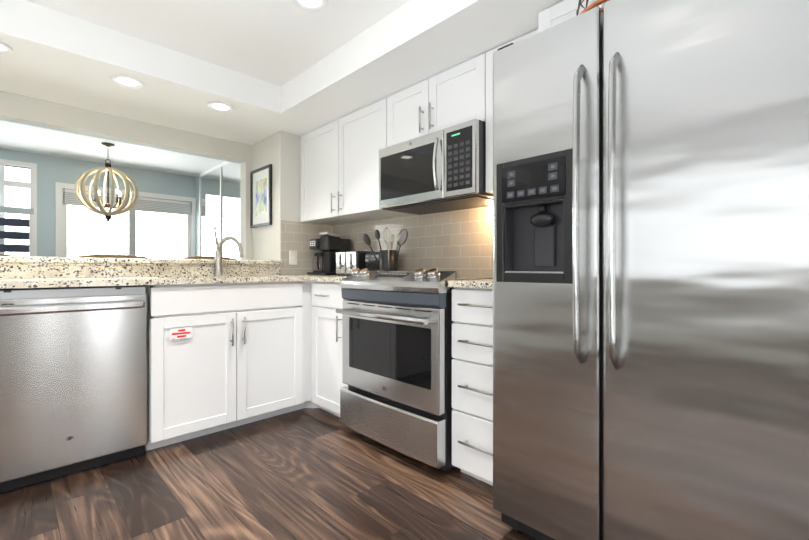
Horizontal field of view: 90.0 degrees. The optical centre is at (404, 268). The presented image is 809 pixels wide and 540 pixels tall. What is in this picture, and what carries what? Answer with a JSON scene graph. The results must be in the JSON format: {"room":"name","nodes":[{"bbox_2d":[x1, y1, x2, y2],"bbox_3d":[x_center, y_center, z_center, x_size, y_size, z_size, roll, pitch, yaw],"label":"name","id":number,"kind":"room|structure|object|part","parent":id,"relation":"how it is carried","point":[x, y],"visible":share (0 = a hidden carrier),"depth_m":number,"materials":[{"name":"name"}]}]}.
{"room":"kitchen","nodes":[
{"label":"kitchen","id":0,"kind":"room"},
{"bbox_2d":[0,90,317,259],"bbox_3d":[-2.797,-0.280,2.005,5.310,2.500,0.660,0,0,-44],"label":"wall","id":1,"kind":"structure","parent":0,"point":[209,200],"depth_m":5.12,"materials":[{"name":"white paint"}]},
{"bbox_2d":[0,206,33,256],"bbox_3d":[-4.771,0.120,4.767,0.590,1.700,0.090,0,0,-44],"label":"shutter panel","id":2,"kind":"object","parent":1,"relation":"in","point":[29,235],"visible":0.4,"depth_m":4.87,"materials":[{"name":"white"}]},
{"bbox_3d":[-4.004,-0.080,5.938,1.705,2.100,0.130,0,0,-44],"label":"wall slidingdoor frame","id":3,"kind":"part","parent":1,"relation":"part of","materials":[{"name":"white glass"}]},
{"bbox_2d":[250,164,271,227],"bbox_3d":[-1.247,-0.618,3.514,0.022,0.505,0.380,0,0,-44],"label":"picture frame","id":4,"kind":"object","parent":1,"relation":"attached to","point":[261,197],"visible":0.98,"depth_m":3.50,"materials":[{"name":"black"}]},
{"bbox_2d":[300,97,409,224],"bbox_3d":[-0.383,-0.754,3.138,0.326,0.722,1.088,0,0,-44],"label":"upper cabinet","id":5,"kind":"object","parent":1,"relation":"attached to","point":[339,159],"depth_m":2.98,"materials":[{"name":"white wood"}]},
{"bbox_2d":[280,206,492,276],"bbox_3d":[0.259,-0.168,2.358,0.507,0.447,3.110,0,0,-44],"label":"tile backsplash","id":6,"kind":"structure","parent":1,"relation":"attached to","point":[460,242],"depth_m":2.85,"materials":[{"name":"beige tile"}]},
{"bbox_2d":[289,251,296,264],"bbox_3d":[-0.922,-0.088,3.359,0.070,0.116,0.010,0,0,-44],"label":"switch plate","id":7,"kind":"object","parent":6,"relation":"attached to","point":[292,257],"visible":1,"depth_m":3.35,"materials":[{"name":"white plastic"}]},
{"bbox_2d":[299,50,485,135],"bbox_3d":[-0.230,-1.117,2.752,0.035,0.004,1.857,0,0,-44],"label":"trim","id":8,"kind":"structure","parent":1,"relation":"attached to","point":[421,80],"depth_m":2.51,"materials":[{"name":"white wood"}]},
{"bbox_2d":[388,54,483,146],"bbox_3d":[0.265,-0.938,2.476,0.326,0.354,0.765,0,0,-44],"label":"upper cabinet","id":9,"kind":"object","parent":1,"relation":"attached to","point":[454,96],"depth_m":2.32,"materials":[{"name":"white wood"}]},
{"bbox_2d":[379,119,492,214],"bbox_3d":[0.219,-0.562,2.427,0.444,0.389,0.753,0,0,-44],"label":"over-the-range microwave","id":10,"kind":"object","parent":9,"relation":"attached to","point":[443,170],"visible":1,"depth_m":2.25,"materials":[{"name":"silver metal"}]},
{"bbox_2d":[484,32,531,193],"bbox_3d":[0.654,-0.753,2.078,0.326,0.722,0.347,0,0,-44],"label":"upper cabinet","id":11,"kind":"object","parent":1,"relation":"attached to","point":[488,57],"depth_m":2.07,"materials":[{"name":"white wood"}]},
{"bbox_2d":[532,0,610,34],"bbox_3d":[0.921,-0.972,1.726,0.436,0.284,0.530,0,0,-44],"label":"upper cabinet","id":12,"kind":"object","parent":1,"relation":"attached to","point":[565,10],"depth_m":1.70,"materials":[{"name":"white wood"}]},
{"bbox_2d":[0,408,536,539],"bbox_3d":[-1.957,0.995,1.211,5.640,0.050,9.790,0,0,-44],"label":"floor","id":13,"kind":"structure","parent":0,"point":[311,474],"depth_m":1.73,"materials":[{"name":"brown wood"}]},
{"bbox_2d":[0,285,146,492],"bbox_3d":[-1.758,0.530,2.075,0.636,0.873,0.674,0,0,-44],"label":"dishwasher","id":14,"kind":"object","parent":13,"relation":"on","point":[73,379],"visible":1,"depth_m":1.87,"materials":[{"name":"grey metal"}]},
{"bbox_2d":[75,254,147,257],"bbox_3d":[-2.510,0.422,3.550,0.547,1.097,0.507,0,0,-44],"label":"bar chair","id":15,"kind":"object","parent":13,"relation":"on","point":[111,256],"depth_m":3.69,"materials":[{"name":"wood"}]},
{"bbox_2d":[181,256,235,259],"bbox_3d":[-1.910,0.422,4.137,0.547,1.097,0.507,0,0,-44],"label":"bar chair","id":16,"kind":"object","parent":13,"relation":"on","point":[201,257],"visible":0.08,"depth_m":4.25,"materials":[{"name":"wicker"}]},
{"bbox_2d":[145,308,307,450],"bbox_3d":[-1.221,0.619,2.635,0.890,0.700,0.636,0,0,-44],"label":"base cabinet","id":17,"kind":"object","parent":13,"relation":"on","point":[238,342],"depth_m":2.35,"materials":[{"name":"white wood"}]},
{"bbox_2d":[152,284,175,311],"bbox_3d":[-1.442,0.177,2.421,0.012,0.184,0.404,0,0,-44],"label":"drawer front","id":18,"kind":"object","parent":17,"relation":"attached to","point":[163,295],"depth_m":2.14,"materials":[{"name":"white wood"}]},
{"bbox_2d":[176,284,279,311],"bbox_3d":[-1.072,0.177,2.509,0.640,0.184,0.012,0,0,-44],"label":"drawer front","id":19,"kind":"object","parent":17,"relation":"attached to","point":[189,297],"depth_m":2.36,"materials":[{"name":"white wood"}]},
{"bbox_2d":[280,284,283,307],"bbox_3d":[-0.976,0.177,2.877,0.012,0.184,0.404,0,0,-44],"label":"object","id":20,"kind":"structure","parent":17,"relation":"attached to","point":[281,285],"depth_m":2.61,"materials":[{"name":"white wood"}]},
{"bbox_2d":[308,280,347,416],"bbox_3d":[-0.274,0.527,2.819,0.616,0.884,0.464,0,0,-44],"label":"base cabinet","id":21,"kind":"object","parent":13,"relation":"on","point":[325,383],"depth_m":2.64,"materials":[{"name":"white wood"}]},
{"bbox_2d":[0,276,307,287],"bbox_3d":[-1.435,0.070,2.401,2.851,0.030,0.637,0,0,-44],"label":"countertop","id":22,"kind":"structure","parent":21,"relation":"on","point":[25,281],"depth_m":2.22,"materials":[{"name":"beige stone"}]},
{"bbox_2d":[213,227,243,275],"bbox_3d":[-1.252,-0.120,2.875,0.162,0.351,0.174,0,0,-44],"label":"faucet","id":23,"kind":"object","parent":22,"relation":"on","point":[218,261],"visible":1,"depth_m":2.86,"materials":[{"name":"silver metal"}]},
{"bbox_2d":[308,276,346,283],"bbox_3d":[-0.268,0.070,2.797,0.629,0.030,0.429,0,0,-44],"label":"countertop","id":24,"kind":"structure","parent":21,"relation":"on","point":[323,279],"depth_m":2.61,"materials":[{"name":"beige stone"}]},
{"bbox_2d":[307,232,350,274],"bbox_3d":[-0.630,-0.120,3.383,0.255,0.350,0.280,0,0,-44],"label":"coffee maker","id":25,"kind":"object","parent":24,"relation":"on","point":[329,245],"visible":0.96,"depth_m":3.29,"materials":[{"name":"black plastic"}]},
{"bbox_2d":[336,251,374,274],"bbox_3d":[-0.381,-0.038,3.127,0.238,0.186,0.279,0,0,-44],"label":"toaster","id":26,"kind":"object","parent":24,"relation":"on","point":[347,262],"visible":0.71,"depth_m":3.03,"materials":[{"name":"silver plastic"}]},
{"bbox_2d":[365,252,378,270],"bbox_3d":[-0.168,-0.033,2.962,0.183,0.175,0.180,0,0,-44],"label":"bread box","id":27,"kind":"object","parent":24,"relation":"on","point":[371,263],"visible":0.27,"depth_m":2.90,"materials":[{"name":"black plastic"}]},
{"bbox_2d":[363,228,407,270],"bbox_3d":[-0.119,-0.110,2.744,0.166,0.329,0.332,0,0,-44],"label":"utensil crock","id":28,"kind":"object","parent":24,"relation":"on","point":[388,259],"visible":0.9,"depth_m":2.71,"materials":[{"name":"silver metal"}]},
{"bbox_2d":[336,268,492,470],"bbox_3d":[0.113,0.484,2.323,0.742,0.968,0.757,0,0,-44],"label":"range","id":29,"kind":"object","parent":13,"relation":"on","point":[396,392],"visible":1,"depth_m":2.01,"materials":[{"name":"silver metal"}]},
{"bbox_2d":[452,288,492,485],"bbox_3d":[0.554,0.528,1.973,0.616,0.884,0.337,0,0,-44],"label":"base cabinet","id":30,"kind":"object","parent":13,"relation":"on","point":[472,308],"depth_m":1.79,"materials":[{"name":"white wood"}]},
{"bbox_2d":[448,280,492,287],"bbox_3d":[0.545,0.071,1.966,0.629,0.030,0.340,0,0,-44],"label":"countertop","id":31,"kind":"structure","parent":30,"relation":"on","point":[451,283],"depth_m":1.79,"materials":[{"name":"beige stone"}]},
{"bbox_2d":[493,0,808,539],"bbox_3d":[0.896,0.081,1.414,0.876,1.776,0.900,0,0,-44],"label":"fridge","id":32,"kind":"object","parent":13,"relation":"on","point":[650,269],"visible":1,"depth_m":1.10,"materials":[{"name":"grey metal"}]},
{"bbox_3d":[0.475,0.045,1.369,0.070,1.660,0.376,0,0,-44],"label":"door","id":33,"kind":"part","parent":32,"relation":"part of","materials":[{"name":"silver metal"}]},
{"bbox_2d":[576,0,609,15],"bbox_3d":[0.692,-0.934,1.320,0.264,0.295,0.264,0,0,-44],"label":"wire basket","id":34,"kind":"object","parent":32,"relation":"on","point":[597,3],"visible":0.15,"depth_m":1.26,"materials":[{"name":"orange metal"}]},
{"bbox_3d":[0.792,0.045,1.044,0.070,1.660,0.516,0,0,-44],"label":"door","id":35,"kind":"part","parent":32,"relation":"part of","materials":[{"name":"silver metal"}]},
{"bbox_2d":[0,0,563,176],"bbox_3d":[-1.957,-1.325,1.211,5.400,0.410,9.550,0,0,-44],"label":"ceiling","id":36,"kind":"structure","parent":0,"point":[265,68],"depth_m":2.32,"materials":[{"name":"white paint"}]},
{"bbox_2d":[0,41,12,53],"bbox_3d":[-2.072,-1.115,2.015,0.176,0.009,0.176,0,0,-44],"label":"recessed light","id":37,"kind":"object","parent":36,"relation":"in","point":[5,48],"visible":1,"depth_m":2.05,"materials":[{"name":"white"}]},
{"bbox_2d":[75,142,138,220],"bbox_3d":[-3.498,-1.012,4.774,0.612,0.915,0.637,0,0,-44],"label":"chandelier","id":38,"kind":"object","parent":36,"relation":"hanging from","point":[89,204],"visible":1,"depth_m":4.71,"materials":[{"name":"beige wood"}]},
{"bbox_2d":[109,75,144,88],"bbox_3d":[-1.657,-1.115,2.421,0.176,0.009,0.176,0,0,-44],"label":"recessed light","id":39,"kind":"object","parent":36,"relation":"in","point":[125,81],"visible":0.98,"depth_m":2.42,"materials":[{"name":"white"}]},
{"bbox_2d":[207,102,233,112],"bbox_3d":[-1.272,-1.115,2.798,0.176,0.009,0.176,0,0,-44],"label":"recessed light","id":40,"kind":"object","parent":36,"relation":"in","point":[220,107],"visible":0.98,"depth_m":2.79,"materials":[{"name":"white"}]},
{"bbox_2d":[292,0,327,11],"bbox_3d":[-0.460,-1.304,1.969,0.176,0.009,0.176,0,0,-44],"label":"recessed light","id":41,"kind":"object","parent":36,"relation":"in","point":[313,5],"visible":1,"depth_m":2.00,"materials":[{"name":"white"}]},
{"label":"outside","id":42,"kind":"structure","parent":0,"visible":0},
{"bbox_2d":[5,166,185,258],"bbox_3d":[-6.100,-0.530,5.447,11.000,5.000,0.001,0,0,-44],"label":"window","id":43,"kind":"structure","parent":42,"point":[158,235],"depth_m":6.63,"materials":[{"name":"glass"}]}
]}

